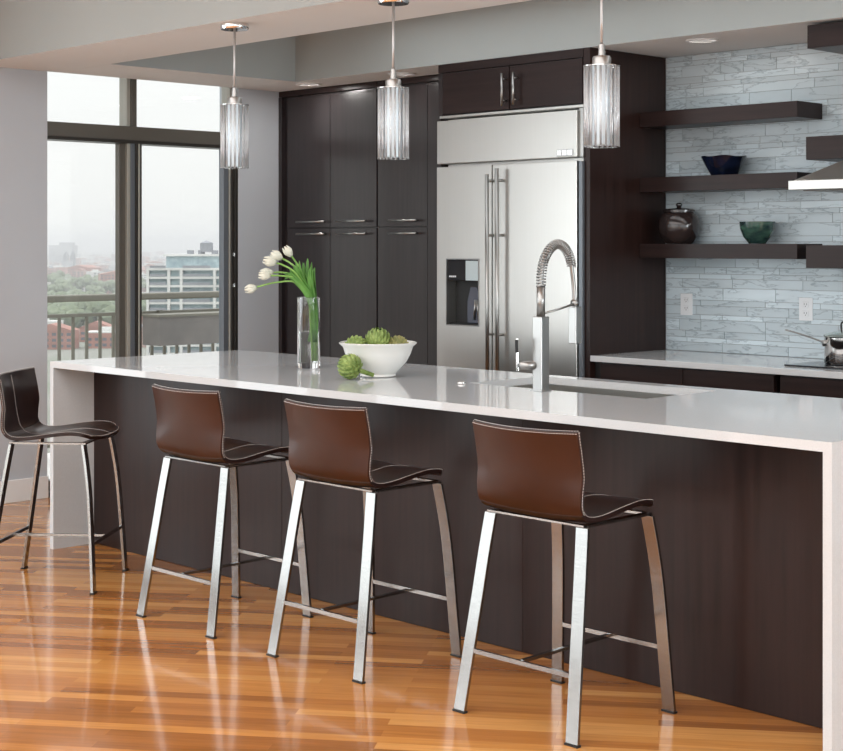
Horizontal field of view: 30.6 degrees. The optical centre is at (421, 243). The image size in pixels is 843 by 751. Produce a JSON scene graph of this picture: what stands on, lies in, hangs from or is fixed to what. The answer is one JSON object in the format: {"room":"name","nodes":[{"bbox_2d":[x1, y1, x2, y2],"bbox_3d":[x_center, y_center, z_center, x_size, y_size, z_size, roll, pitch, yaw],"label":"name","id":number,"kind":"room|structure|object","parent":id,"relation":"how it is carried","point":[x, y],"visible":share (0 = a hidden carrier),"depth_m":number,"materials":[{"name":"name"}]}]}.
{"room":"kitchen","nodes":[
{"label":"kitchen","id":0,"kind":"room"},
{"bbox_2d":[0,67,278,480],"bbox_3d":[-5.043,-0.087,6.395,12.300,3.150,0.200,0,0,-44],"label":"wall","id":1,"kind":"structure","parent":0,"point":[23,93],"depth_m":8.98,"materials":[{"name":"paint"}]},
{"bbox_2d":[0,476,47,503],"bbox_3d":[-2.844,1.423,8.387,1.830,0.130,0.015,0,0,-44],"label":"baseboard","id":2,"kind":"structure","parent":1,"relation":"attached to","point":[18,490],"depth_m":8.91,"materials":[{"name":"white"}]},
{"bbox_2d":[47,453,49,478],"bbox_3d":[-2.554,1.628,10.146,8.500,0.220,1.700,0,0,-44],"label":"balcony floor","id":3,"kind":"structure","parent":1,"relation":"attached to","point":[48,454],"depth_m":10.55,"materials":[{"name":"concrete"}]},
{"bbox_2d":[47,291,218,447],"bbox_3d":[-2.630,0.941,10.868,7.400,1.155,0.080,0,0,-44],"label":"balcony railing","id":4,"kind":"object","parent":3,"relation":"on","point":[195,294],"visible":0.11,"depth_m":11.15,"materials":[{"name":"grey metal"}]},
{"bbox_2d":[142,310,218,345],"bbox_3d":[-1.329,0.618,11.933,1.870,0.250,0.270,0,0,-44],"label":"planter","id":5,"kind":"object","parent":4,"relation":"hanging from","point":[182,328],"visible":0.41,"depth_m":11.34,"materials":[{"name":"grey paint"}]},
{"bbox_2d":[47,78,237,497],"bbox_3d":[-1.759,0.203,9.588,1.400,2.570,0.210,0,0,-44],"label":"window","id":6,"kind":"structure","parent":1,"relation":"in","point":[128,139],"depth_m":9.49,"materials":[{"name":"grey metal"}]},
{"bbox_2d":[59,36,294,87],"bbox_3d":[-1.468,-1.337,9.340,1.349,0.649,0.570,0,0,-44],"label":"ceiling","id":7,"kind":"structure","parent":1,"relation":"attached to","point":[268,62],"depth_m":9.30,"materials":[{"name":"paint"}]},
{"bbox_2d":[0,0,529,71],"bbox_3d":[1.662,-1.337,4.761,0.555,0.649,11.500,0,0,-44],"label":"ceiling","id":8,"kind":"structure","parent":1,"relation":"attached to","point":[39,35],"depth_m":7.55,"materials":[{"name":"paint"}]},
{"bbox_2d":[220,22,248,168],"bbox_3d":[-0.859,-0.679,7.072,0.132,0.664,0.132,0,0,-44],"label":"pendant light","id":9,"kind":"object","parent":8,"relation":"hanging from","point":[237,113],"visible":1,"depth_m":7.04,"materials":[{"name":"clear glass"}]},
{"bbox_2d":[377,0,408,159],"bbox_3d":[-0.115,-0.679,6.309,0.132,0.664,0.132,0,0,-44],"label":"pendant light","id":10,"kind":"object","parent":8,"relation":"hanging from","point":[396,96],"visible":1,"depth_m":6.28,"materials":[{"name":"clear glass"}]},
{"bbox_2d":[583,0,619,147],"bbox_3d":[0.647,-0.679,5.527,0.132,0.664,0.132,0,0,-44],"label":"pendant light","id":11,"kind":"object","parent":8,"relation":"hanging from","point":[598,75],"visible":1,"depth_m":5.50,"materials":[{"name":"clear glass"}]},
{"bbox_2d":[0,497,822,750],"bbox_3d":[-0.961,1.548,2.205,12.300,0.120,11.900,0,0,-44],"label":"floor","id":12,"kind":"structure","parent":0,"point":[80,671],"depth_m":5.17,"materials":[{"name":"brown wood"}]},
{"bbox_2d":[0,366,128,594],"bbox_3d":[-1.609,1.024,6.810,0.495,0.928,0.516,0,0,6],"label":"bar stool","id":13,"kind":"object","parent":12,"relation":"on","point":[19,389],"visible":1,"depth_m":6.82,"materials":[{"name":"brown leather"}]},
{"bbox_2d":[136,384,312,638],"bbox_3d":[-0.787,1.024,6.151,0.495,0.928,0.516,0,0,-44],"label":"bar stool","id":14,"kind":"object","parent":12,"relation":"on","point":[190,424],"visible":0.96,"depth_m":6.05,"materials":[{"name":"brown leather"}]},
{"bbox_2d":[279,81,379,357],"bbox_3d":[-0.512,0.238,9.997,0.360,2.499,0.960,0,0,-44],"label":"pantry cabinet","id":15,"kind":"object","parent":12,"relation":"on","point":[328,136],"visible":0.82,"depth_m":9.87,"materials":[{"name":"brown wood"}]},
{"bbox_2d":[266,399,461,683],"bbox_3d":[-0.205,1.024,5.559,0.495,0.928,0.516,0,0,-44],"label":"bar stool","id":16,"kind":"object","parent":12,"relation":"on","point":[332,446],"visible":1,"depth_m":5.45,"materials":[{"name":"brown leather"}]},
{"bbox_2d":[377,74,468,365],"bbox_3d":[0.121,0.238,9.347,0.360,2.499,0.842,0,0,-44],"label":"pantry cabinet","id":17,"kind":"object","parent":12,"relation":"on","point":[407,189],"visible":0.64,"depth_m":9.32,"materials":[{"name":"brown wood"}]},
{"bbox_2d":[94,372,822,728],"bbox_3d":[0.178,1.046,6.464,0.920,0.884,4.236,0,0,-44],"label":"base cabinet","id":18,"kind":"object","parent":12,"relation":"on","point":[739,526],"visible":0.48,"depth_m":5.53,"materials":[{"name":"brown wood"}]},
{"bbox_2d":[50,350,842,750],"bbox_3d":[0.101,1.030,6.389,1.160,0.915,4.298,0,0,-44],"label":"countertop","id":19,"kind":"structure","parent":18,"relation":"on","point":[803,422],"depth_m":5.86,"materials":[{"name":"white stone"}]},
{"bbox_2d":[297,297,319,368],"bbox_3d":[-0.522,0.409,7.128,0.106,0.327,0.106,0,0,-44],"label":"glass vase","id":20,"kind":"object","parent":19,"relation":"on","point":[308,341],"visible":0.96,"depth_m":7.08,"materials":[{"name":"clear glass"}]},
{"bbox_2d":[258,271,298,287],"bbox_3d":[-0.616,0.326,7.089,0.245,0.423,0.163,0,0,-44],"label":"tulip","id":21,"kind":"object","parent":20,"relation":"in","point":[264,275],"visible":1,"depth_m":7.06,"materials":[{"name":"beige plant"}]},
{"bbox_2d":[244,266,316,307],"bbox_3d":[-0.638,0.317,7.092,0.296,0.441,0.223,0,0,-44],"label":"tulip","id":22,"kind":"object","parent":20,"relation":"in","point":[250,288],"visible":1,"depth_m":7.09,"materials":[{"name":"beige plant"}]},
{"bbox_2d":[260,260,315,296],"bbox_3d":[-0.615,0.303,7.137,0.197,0.469,0.222,0,0,-44],"label":"tulip","id":23,"kind":"object","parent":20,"relation":"in","point":[270,271],"visible":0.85,"depth_m":7.13,"materials":[{"name":"beige plant"}]},
{"bbox_2d":[270,250,307,284],"bbox_3d":[-0.588,0.283,7.140,0.139,0.509,0.217,0,0,-44],"label":"tulip","id":24,"kind":"object","parent":20,"relation":"in","point":[276,255],"visible":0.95,"depth_m":7.15,"materials":[{"name":"beige plant"}]},
{"bbox_2d":[262,256,317,334],"bbox_3d":[-0.599,0.296,7.091,0.227,0.482,0.172,0,0,-44],"label":"tulip","id":25,"kind":"object","parent":20,"relation":"in","point":[269,261],"visible":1,"depth_m":7.09,"materials":[{"name":"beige plant"}]},
{"bbox_2d":[282,245,317,313],"bbox_3d":[-0.565,0.271,7.136,0.130,0.533,0.182,0,0,-44],"label":"tulip","id":26,"kind":"object","parent":20,"relation":"in","point":[287,251],"visible":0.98,"depth_m":7.16,"materials":[{"name":"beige plant"}]},
{"bbox_2d":[337,353,373,379],"bbox_3d":[-0.278,0.527,6.510,0.194,0.166,0.113,0,0,-4],"label":"artichoke","id":27,"kind":"object","parent":19,"relation":"on","point":[350,366],"visible":1,"depth_m":6.48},
{"bbox_2d":[339,340,416,377],"bbox_3d":[-0.189,0.498,6.664,0.340,0.149,0.340,0,0,-44],"label":"serving bowl","id":28,"kind":"object","parent":19,"relation":"on","point":[383,360],"visible":0.78,"depth_m":6.55,"materials":[{"name":"white ceramic"}]},
{"bbox_2d":[345,335,365,343],"bbox_3d":[-0.288,0.450,6.662,0.108,0.145,0.155,0,0,26],"label":"artichoke","id":29,"kind":"object","parent":28,"relation":"in","point":[356,339],"visible":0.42,"depth_m":6.64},
{"bbox_2d":[364,327,390,343],"bbox_3d":[-0.188,0.423,6.665,0.149,0.175,0.145,0,0,-44],"label":"artichoke","id":30,"kind":"object","parent":28,"relation":"in","point":[378,335],"visible":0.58,"depth_m":6.63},
{"bbox_2d":[388,335,408,343],"bbox_3d":[-0.105,0.452,6.663,0.108,0.156,0.162,0,0,16],"label":"artichoke","id":31,"kind":"object","parent":28,"relation":"in","point":[396,339],"visible":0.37,"depth_m":6.64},
{"bbox_2d":[515,239,581,391],"bbox_3d":[0.501,0.277,6.069,0.308,0.592,0.106,0,0,-44],"label":"kitchen faucet","id":32,"kind":"object","parent":19,"relation":"on","point":[539,365],"visible":1,"depth_m":6.00,"materials":[{"name":"grey metal"}]},
{"bbox_2d":[510,384,673,398],"bbox_3d":[0.673,0.698,6.184,0.453,0.188,0.918,0,0,-44],"label":"sink","id":33,"kind":"object","parent":19,"relation":"in","point":[644,395],"visible":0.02,"depth_m":6.42,"materials":[{"name":"metal"}]},
{"bbox_2d":[437,104,583,377],"bbox_3d":[0.669,0.380,8.499,0.721,2.197,1.052,0,0,-44],"label":"refrigerator","id":34,"kind":"object","parent":12,"relation":"on","point":[511,186],"visible":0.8,"depth_m":8.29,"materials":[{"name":"metal"}]},
{"bbox_2d":[439,47,664,377],"bbox_3d":[0.704,0.239,8.536,0.641,2.498,1.121,0,0,-44],"label":"refrigerator surround","id":35,"kind":"object","parent":12,"relation":"on","point":[624,292],"visible":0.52,"depth_m":8.13,"materials":[{"name":"brown wood"}]},
{"bbox_2d":[438,48,583,117],"bbox_3d":[0.677,-0.867,8.527,0.689,0.286,1.057,0,0,-44],"label":"upper cabinet","id":36,"kind":"object","parent":35,"relation":"attached to","point":[548,79],"visible":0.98,"depth_m":8.29,"materials":[{"name":"brown wood"}]},
{"bbox_2d":[452,419,676,748],"bbox_3d":[0.456,1.024,4.897,0.495,0.928,0.516,0,0,-44],"label":"bar stool","id":37,"kind":"object","parent":12,"relation":"on","point":[530,473],"visible":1,"depth_m":4.80,"materials":[{"name":"brown leather"}]},
{"bbox_2d":[595,362,781,392],"bbox_3d":[1.482,1.046,7.758,0.610,0.884,1.076,0,0,-44],"label":"base cabinet","id":38,"kind":"object","parent":12,"relation":"on","point":[760,382],"visible":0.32,"depth_m":7.50,"materials":[{"name":"brown wood"}]},
{"bbox_2d":[780,375,842,397],"bbox_3d":[2.299,1.046,6.920,0.610,0.884,1.205,0,0,-44],"label":"base cabinet","id":39,"kind":"object","parent":12,"relation":"on","point":[797,385],"visible":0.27,"depth_m":7.02,"materials":[{"name":"brown wood"}]},
{"bbox_3d":[3.263,1.046,5.929,0.610,0.884,1.540,0,0,-44],"label":"base cabinet","id":40,"kind":"object","parent":12,"relation":"on","visible":0},
{"bbox_2d":[590,350,842,378],"bbox_3d":[2.513,0.588,6.679,0.641,0.030,4.062,0,0,-44],"label":"countertop","id":41,"kind":"structure","parent":40,"relation":"on","point":[665,358],"depth_m":7.58,"materials":[{"name":"white stone"}]},
{"bbox_2d":[784,360,842,369],"bbox_3d":[2.197,0.569,7.089,0.500,0.008,0.900,0,0,-44],"label":"cooktop","id":42,"kind":"object","parent":41,"relation":"in","point":[815,364],"visible":0.76,"depth_m":7.17,"materials":[{"name":"black glass"}]},
{"bbox_2d":[785,321,842,364],"bbox_3d":[1.937,0.464,7.253,0.326,0.202,0.321,0,0,-44],"label":"saucepan","id":43,"kind":"object","parent":42,"relation":"on","point":[832,342],"visible":1,"depth_m":7.20,"materials":[{"name":"silver metal"}]},
{"bbox_2d":[665,43,842,358],"bbox_3d":[3.429,-0.087,6.341,0.198,3.150,11.700,0,0,-44],"label":"wall","id":44,"kind":"structure","parent":0,"point":[741,306],"depth_m":7.96,"materials":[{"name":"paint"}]},
{"bbox_2d":[241,0,842,91],"bbox_3d":[3.061,-1.337,6.123,0.649,0.649,11.500,0,0,-44],"label":"ceiling","id":45,"kind":"structure","parent":44,"relation":"attached to","point":[657,28],"depth_m":8.13,"materials":[{"name":"paint"}]},
{"bbox_2d":[296,83,320,85],"bbox_3d":[-0.714,-1.008,9.733,0.166,0.006,0.166,0,0,-44],"label":"recessed light","id":46,"kind":"object","parent":45,"relation":"in","point":[298,84],"visible":1,"depth_m":9.74,"materials":[{"name":"white"}]},
{"bbox_2d":[388,72,415,75],"bbox_3d":[-0.114,-1.008,9.145,0.166,0.006,0.166,0,0,-44],"label":"recessed light","id":47,"kind":"object","parent":45,"relation":"in","point":[397,73],"visible":0.77,"depth_m":9.13,"materials":[{"name":"white"}]},
{"bbox_2d":[686,38,718,42],"bbox_3d":[1.394,-1.008,7.640,0.166,0.006,0.166,0,0,-44],"label":"recessed light","id":48,"kind":"object","parent":45,"relation":"in","point":[694,40],"visible":1,"depth_m":7.64,"materials":[{"name":"white"}]},
{"bbox_2d":[680,293,692,314],"bbox_3d":[1.420,0.323,8.255,0.008,0.116,0.078,0,0,-44],"label":"wall outlet","id":49,"kind":"object","parent":44,"relation":"attached to","point":[686,299],"visible":1,"depth_m":8.25,"materials":[{"name":"white plastic"}]},
{"bbox_2d":[639,172,810,192],"bbox_3d":[1.578,-0.314,7.933,0.232,0.077,0.962,0,0,-44],"label":"floating shelf","id":50,"kind":"object","parent":44,"relation":"attached to","point":[755,181],"visible":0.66,"depth_m":7.84,"materials":[{"name":"brown wood"}]},
{"bbox_2d":[701,155,746,174],"bbox_3d":[1.561,-0.403,7.937,0.237,0.102,0.234,0,0,-44],"label":"bowl","id":51,"kind":"object","parent":50,"relation":"on","point":[718,164],"visible":0.8,"depth_m":7.87,"materials":[{"name":"blue ceramic"}]},
{"bbox_2d":[639,101,821,129],"bbox_3d":[1.578,-0.659,7.933,0.232,0.079,0.962,0,0,-44],"label":"floating shelf","id":52,"kind":"object","parent":44,"relation":"attached to","point":[788,111],"visible":1,"depth_m":7.80,"materials":[{"name":"brown wood"}]},
{"bbox_2d":[639,244,821,258],"bbox_3d":[1.578,0.036,7.933,0.232,0.075,0.962,0,0,-44],"label":"floating shelf","id":53,"kind":"object","parent":44,"relation":"attached to","point":[715,251],"visible":0.86,"depth_m":7.81,"materials":[{"name":"brown wood"}]},
{"bbox_2d":[658,203,699,243],"bbox_3d":[1.365,-0.110,8.161,0.224,0.218,0.224,0,0,-44],"label":"ginger jar","id":54,"kind":"object","parent":53,"relation":"on","point":[678,225],"visible":1,"depth_m":8.08,"materials":[{"name":"brown ceramic"}]},
{"bbox_2d":[739,221,774,243],"bbox_3d":[1.703,-0.058,7.811,0.180,0.112,0.180,0,0,-44],"label":"bowl","id":55,"kind":"object","parent":53,"relation":"on","point":[754,232],"visible":1,"depth_m":7.75,"materials":[{"name":"teal ceramic"}]},
{"bbox_2d":[799,297,812,320],"bbox_3d":[1.929,0.327,7.732,0.008,0.116,0.078,0,0,-44],"label":"wall outlet","id":56,"kind":"object","parent":44,"relation":"attached to","point":[805,304],"visible":1,"depth_m":7.73,"materials":[{"name":"white plastic"}]},
{"bbox_2d":[803,302,808,307],"bbox_3d":[1.928,0.305,7.730,0.002,0.028,0.034,0,0,-44],"label":"receptacle","id":57,"kind":"object","parent":56,"relation":"attached to","point":[805,304],"depth_m":7.73,"materials":[{"name":"white plastic"}]},
{"bbox_2d":[803,311,808,315],"bbox_3d":[1.928,0.349,7.730,0.002,0.028,0.034,0,0,-44],"label":"receptacle","id":58,"kind":"object","parent":56,"relation":"attached to","point":[805,313],"depth_m":7.73,"materials":[{"name":"white plastic"}]},
{"bbox_2d":[788,160,842,192],"bbox_3d":[2.215,-0.325,7.093,0.491,0.151,0.900,0,0,-44],"label":"range hood","id":59,"kind":"object","parent":44,"relation":"attached to","point":[830,178],"visible":1,"depth_m":7.17,"materials":[{"name":"metal"}]},
{"bbox_2d":[806,135,842,161],"bbox_3d":[2.587,-0.461,6.862,0.282,0.111,1.820,0,0,-44],"label":"shelf","id":60,"kind":"object","parent":44,"relation":"attached to","point":[818,148],"visible":1,"depth_m":7.35,"materials":[{"name":"brown wood"}]},
{"bbox_2d":[806,245,842,268],"bbox_3d":[2.587,0.061,6.862,0.282,0.110,1.820,0,0,-44],"label":"shelf","id":61,"kind":"object","parent":44,"relation":"attached to","point":[817,256],"visible":1,"depth_m":7.34,"materials":[{"name":"brown wood"}]},
{"bbox_2d":[807,21,842,53],"bbox_3d":[2.544,-0.947,6.676,0.602,0.106,1.615,0,0,-44],"label":"shelf","id":62,"kind":"object","parent":44,"relation":"attached to","point":[828,37],"visible":1,"depth_m":6.99,"materials":[{"name":"brown wood"}]},
{"label":"outside","id":63,"kind":"structure","parent":0,"visible":0},
{"bbox_2d":[47,248,218,452],"bbox_3d":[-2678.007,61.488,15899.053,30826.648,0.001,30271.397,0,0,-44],"label":"ground","id":64,"kind":"structure","parent":63,"point":[79,352],"depth_m":889.13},
{"bbox_2d":[47,290,55,294],"bbox_3d":[-370.851,53.786,1539.399,16.115,15.449,16.180,0,0,39],"label":"tree","id":65,"kind":"object","parent":64,"relation":"on","point":[50,292],"visible":0.25,"depth_m":1536.84,"materials":[{"name":"green plant"}]},
{"bbox_2d":[47,266,56,273],"bbox_3d":[-583.094,48.130,2423.963,13.430,26.715,22.806,0,0,-23],"label":"building","id":66,"kind":"structure","parent":64,"relation":"on","point":[50,269],"depth_m":2414.55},
{"bbox_2d":[47,318,63,324],"bbox_3d":[-237.999,53.388,959.940,26.000,16.200,16.120,0,0,0],"label":"house","id":67,"kind":"structure","parent":64,"relation":"on","point":[48,320],"depth_m":952.03,"materials":[{"name":"white"}]},
{"bbox_2d":[47,274,64,281],"bbox_3d":[-463.690,49.493,1947.912,22.828,24.060,22.251,0,0,10],"label":"tree","id":68,"kind":"object","parent":64,"relation":"on","point":[48,275],"visible":0.25,"depth_m":1940.62,"materials":[{"name":"green plant"}]},
{"bbox_2d":[49,275,63,283],"bbox_3d":[-456.011,50.032,1927.932,21.087,22.976,16.155,0,0,-6],"label":"tree","id":69,"kind":"object","parent":64,"relation":"on","point":[52,279],"visible":0.44,"depth_m":1922.22,"materials":[{"name":"green plant"}]},
{"bbox_2d":[47,265,67,273],"bbox_3d":[-657.674,50.081,2790.726,31.439,22.815,26.535,0,0,33],"label":"building","id":70,"kind":"structure","parent":64,"relation":"on","point":[59,267],"depth_m":2783.20,"materials":[{"name":"brick"}]},
{"bbox_2d":[51,270,64,276],"bbox_3d":[-524.432,49.403,2219.479,17.744,24.238,23.162,0,0,26],"label":"tree","id":71,"kind":"object","parent":64,"relation":"on","point":[59,272],"visible":0.38,"depth_m":2216.25,"materials":[{"name":"green plant"}]},
{"bbox_2d":[48,282,70,292],"bbox_3d":[-375.795,50.585,1603.158,20.373,21.869,19.857,0,0,40],"label":"tree","id":72,"kind":"object","parent":64,"relation":"on","point":[65,287],"visible":0.75,"depth_m":1599.04,"materials":[{"name":"green plant"}]},
{"bbox_2d":[47,323,78,349],"bbox_3d":[-216.000,53.988,905.000,27.000,15.000,17.000,0,0,2],"label":"house","id":73,"kind":"structure","parent":64,"relation":"on","point":[51,328],"depth_m":896.76,"materials":[{"name":"brick"}]},
{"bbox_2d":[53,279,72,285],"bbox_3d":[-400.276,50.244,1720.055,21.579,22.554,22.139,0,0,-15],"label":"tree","id":74,"kind":"object","parent":64,"relation":"on","point":[57,281],"visible":0.25,"depth_m":1712.17,"materials":[{"name":"green plant"}]},
{"bbox_2d":[55,291,70,294],"bbox_3d":[-294.613,50.052,1261.750,21.706,22.939,21.793,0,0,-6],"label":"tree","id":75,"kind":"object","parent":64,"relation":"on","point":[59,292],"visible":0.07,"depth_m":1258.17,"materials":[{"name":"green plant"}]},
{"bbox_2d":[49,242,77,262],"bbox_3d":[-1000.498,28.488,4299.999,67.000,66.000,60.000,0,0,0],"label":"tower block","id":76,"kind":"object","parent":64,"relation":"on","point":[56,252],"visible":0.75,"depth_m":4269.85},
{"bbox_2d":[47,305,81,325],"bbox_3d":[-235.307,51.002,1016.111,23.555,21.031,18.045,0,0,11],"label":"tree","id":77,"kind":"object","parent":64,"relation":"on","point":[62,309],"visible":0.43,"depth_m":1010.23,"materials":[{"name":"green plant"}]},
{"bbox_2d":[57,302,77,307],"bbox_3d":[-261.102,51.275,1131.593,22.037,20.485,16.882,0,0,29],"label":"tree","id":78,"kind":"object","parent":64,"relation":"on","point":[62,303],"visible":0.2,"depth_m":1125.61,"materials":[{"name":"green plant"}]},
{"bbox_2d":[61,251,75,266],"bbox_3d":[-822.998,37.988,3599.999,29.000,47.000,40.000,0,0,0],"label":"church","id":79,"kind":"structure","parent":64,"relation":"on","point":[66,263],"depth_m":3593.82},
{"bbox_2d":[68,278,77,286],"bbox_3d":[-435.290,51.846,1914.313,17.254,19.340,17.702,0,0,7],"label":"tree","id":80,"kind":"object","parent":64,"relation":"on","point":[73,281],"visible":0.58,"depth_m":1908.66,"materials":[{"name":"green plant"}]},
{"bbox_2d":[66,304,79,308],"bbox_3d":[-244.612,51.445,1062.706,17.541,20.143,22.897,0,0,27],"label":"tree","id":81,"kind":"object","parent":64,"relation":"on","point":[71,306],"visible":0.11,"depth_m":1061.04,"materials":[{"name":"green plant"}]},
{"bbox_2d":[68,289,82,293],"bbox_3d":[-351.814,53.346,1561.874,17.093,16.331,17.536,0,0,-21],"label":"tree","id":82,"kind":"object","parent":64,"relation":"on","point":[73,291],"visible":0.33,"depth_m":1557.81,"materials":[{"name":"green plant"}]},
{"bbox_2d":[73,268,85,277],"bbox_3d":[-509.811,48.808,2298.977,16.976,25.360,25.685,0,0,-2],"label":"building","id":83,"kind":"structure","parent":64,"relation":"on","point":[80,272],"depth_m":2286.60,"materials":[{"name":"brick"}]},
{"bbox_2d":[69,308,93,328],"bbox_3d":[-231.361,52.233,1038.832,18.268,18.564,17.805,0,0,11],"label":"tree","id":84,"kind":"object","parent":64,"relation":"on","point":[90,319],"visible":0.24,"depth_m":1034.69,"materials":[{"name":"green plant"}]},
{"bbox_2d":[78,253,84,257],"bbox_3d":[-1257.572,46.823,5657.502,34.399,29.331,23.189,0,0,26],"label":"building","id":85,"kind":"structure","parent":64,"relation":"on","point":[80,255],"depth_m":5644.22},
{"bbox_2d":[67,265,100,276],"bbox_3d":[-509.996,46.534,2330.031,42.392,29.909,29.652,0,0,34],"label":"building","id":86,"kind":"structure","parent":64,"relation":"on","point":[86,267],"depth_m":2322.05,"materials":[{"name":"brick"}]},
{"bbox_2d":[73,290,94,294],"bbox_3d":[-289.073,50.490,1318.295,19.651,22.060,20.161,0,0,-32],"label":"tree","id":87,"kind":"object","parent":64,"relation":"on","point":[89,291],"visible":0.19,"depth_m":1315.97,"materials":[{"name":"green plant"}]},
{"bbox_2d":[77,301,91,309],"bbox_3d":[-245.932,50.319,1131.316,21.575,22.404,22.135,0,0,-10],"label":"tree","id":88,"kind":"object","parent":64,"relation":"on","point":[82,305],"visible":0.21,"depth_m":1124.79,"materials":[{"name":"green plant"}]},
{"bbox_2d":[81,258,87,263],"bbox_3d":[-1045.479,52.459,4764.962,25.346,18.058,17.115,0,0,15],"label":"building","id":89,"kind":"structure","parent":64,"relation":"on","point":[83,260],"depth_m":4757.55,"materials":[{"name":"brick"}]},
{"bbox_2d":[76,274,95,290],"bbox_3d":[-403.622,48.921,1854.500,23.620,25.207,23.714,0,0,2],"label":"tree","id":90,"kind":"object","parent":64,"relation":"on","point":[86,280],"visible":0.89,"depth_m":1846.78,"materials":[{"name":"green plant"}]},
{"bbox_2d":[85,285,94,290],"bbox_3d":[-367.571,53.439,1723.447,17.380,16.144,13.315,0,0,25],"label":"tree","id":91,"kind":"object","parent":64,"relation":"on","point":[88,287],"visible":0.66,"depth_m":1720.55,"materials":[{"name":"green plant"}]},
{"bbox_2d":[79,321,110,341],"bbox_3d":[-205.000,54.988,975.000,21.000,13.000,17.000,0,0,-3],"label":"house","id":92,"kind":"structure","parent":64,"relation":"on","point":[94,325],"depth_m":966.56,"materials":[{"name":"brick"}]},
{"bbox_2d":[86,270,103,276],"bbox_3d":[-434.754,47.768,2050.107,14.720,27.441,27.074,0,0,-32],"label":"building","id":93,"kind":"structure","parent":64,"relation":"on","point":[92,273],"depth_m":2041.96,"materials":[{"name":"white"}]},
{"bbox_2d":[91,280,104,287],"bbox_3d":[-380.945,51.942,1822.183,17.132,19.148,17.577,0,0,24],"label":"tree","id":94,"kind":"object","parent":64,"relation":"on","point":[96,282],"visible":0.66,"depth_m":1816.60,"materials":[{"name":"green plant"}]},
{"bbox_2d":[90,286,105,292],"bbox_3d":[-360.960,54.006,1713.869,16.236,15.007,16.301,0,0,8],"label":"tree","id":95,"kind":"object","parent":64,"relation":"on","point":[97,288],"visible":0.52,"depth_m":1710.91,"materials":[{"name":"green plant"}]},
{"bbox_2d":[88,327,110,347],"bbox_3d":[-186.997,55.388,914.940,22.000,12.200,16.120,0,0,-2],"label":"house","id":96,"kind":"structure","parent":64,"relation":"on","point":[106,331],"depth_m":906.89,"materials":[{"name":"brick"}]},
{"bbox_2d":[87,301,111,321],"bbox_3d":[-221.335,49.193,1054.506,22.589,24.660,17.305,0,0,44],"label":"tree","id":97,"kind":"object","parent":64,"relation":"on","point":[95,306],"visible":0.4,"depth_m":1046.37,"materials":[{"name":"green plant"}]},
{"bbox_2d":[93,263,107,268],"bbox_3d":[-724.263,52.627,3471.468,33.987,17.722,22.471,0,0,2],"label":"building","id":98,"kind":"structure","parent":64,"relation":"on","point":[103,265],"depth_m":3467.13,"materials":[{"name":"brick"}]},
{"bbox_2d":[96,304,114,323],"bbox_3d":[-208.986,50.933,1037.153,23.386,21.170,23.293,0,0,40],"label":"tree","id":99,"kind":"object","parent":64,"relation":"on","point":[111,308],"visible":0.36,"depth_m":1030.28,"materials":[{"name":"green plant"}]},
{"bbox_2d":[98,271,114,281],"bbox_3d":[-379.539,47.306,1909.696,40.685,28.363,17.154,0,0,-20],"label":"building","id":100,"kind":"structure","parent":64,"relation":"on","point":[110,275],"depth_m":1898.90,"materials":[{"name":"brick"}]},
{"bbox_2d":[108,280,114,292],"bbox_3d":[-348.193,50.965,1744.729,14.853,21.106,19.388,0,0,-15],"label":"tree","id":101,"kind":"object","parent":64,"relation":"on","point":[111,284],"visible":0.51,"depth_m":1737.43,"materials":[{"name":"green plant"}]},
{"bbox_2d":[108,263,114,270],"bbox_3d":[-697.018,52.393,3492.482,35.482,18.190,28.998,0,0,-8],"label":"building","id":102,"kind":"structure","parent":64,"relation":"on","point":[110,266],"depth_m":3477.30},
{"bbox_2d":[142,302,145,310],"bbox_3d":[-205.710,51.468,1122.482,15.735,20.097,20.539,0,0,-5],"label":"tree","id":103,"kind":"object","parent":64,"relation":"on","point":[143,304],"visible":0.09,"depth_m":1114.27,"materials":[{"name":"green plant"}]},
{"bbox_2d":[142,256,149,263],"bbox_3d":[-812.312,48.317,4493.914,33.609,26.343,21.211,0,0,27],"label":"building","id":104,"kind":"structure","parent":64,"relation":"on","point":[144,258],"depth_m":4482.42,"materials":[{"name":"brick"}]},
{"bbox_2d":[142,251,150,256],"bbox_3d":[-1225.418,47.245,6845.720,41.853,28.486,24.328,0,0,8],"label":"building","id":105,"kind":"structure","parent":64,"relation":"on","point":[146,253],"depth_m":6833.21,"materials":[{"name":"brick"}]},
{"bbox_2d":[144,261,164,265],"bbox_3d":[-563.343,48.628,3247.417,38.915,25.720,30.420,0,0,-20],"label":"building","id":106,"kind":"structure","parent":64,"relation":"on","point":[156,263],"depth_m":3234.88,"materials":[{"name":"brick"}]},
{"bbox_2d":[146,240,218,355],"bbox_3d":[-76.000,30.088,568.000,46.000,62.800,28.000,0,0,0],"label":"apartment block","id":107,"kind":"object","parent":64,"relation":"on","point":[189,272],"visible":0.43,"depth_m":555.86,"materials":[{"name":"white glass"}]},
{"bbox_2d":[187,250,217,253],"bbox_3d":[-76.400,2.978,566.000,19.200,1.380,2.000,0,0,0],"label":"roof vent","id":108,"kind":"object","parent":107,"relation":"attached to","point":[188,251],"depth_m":565.03,"materials":[{"name":"white"}]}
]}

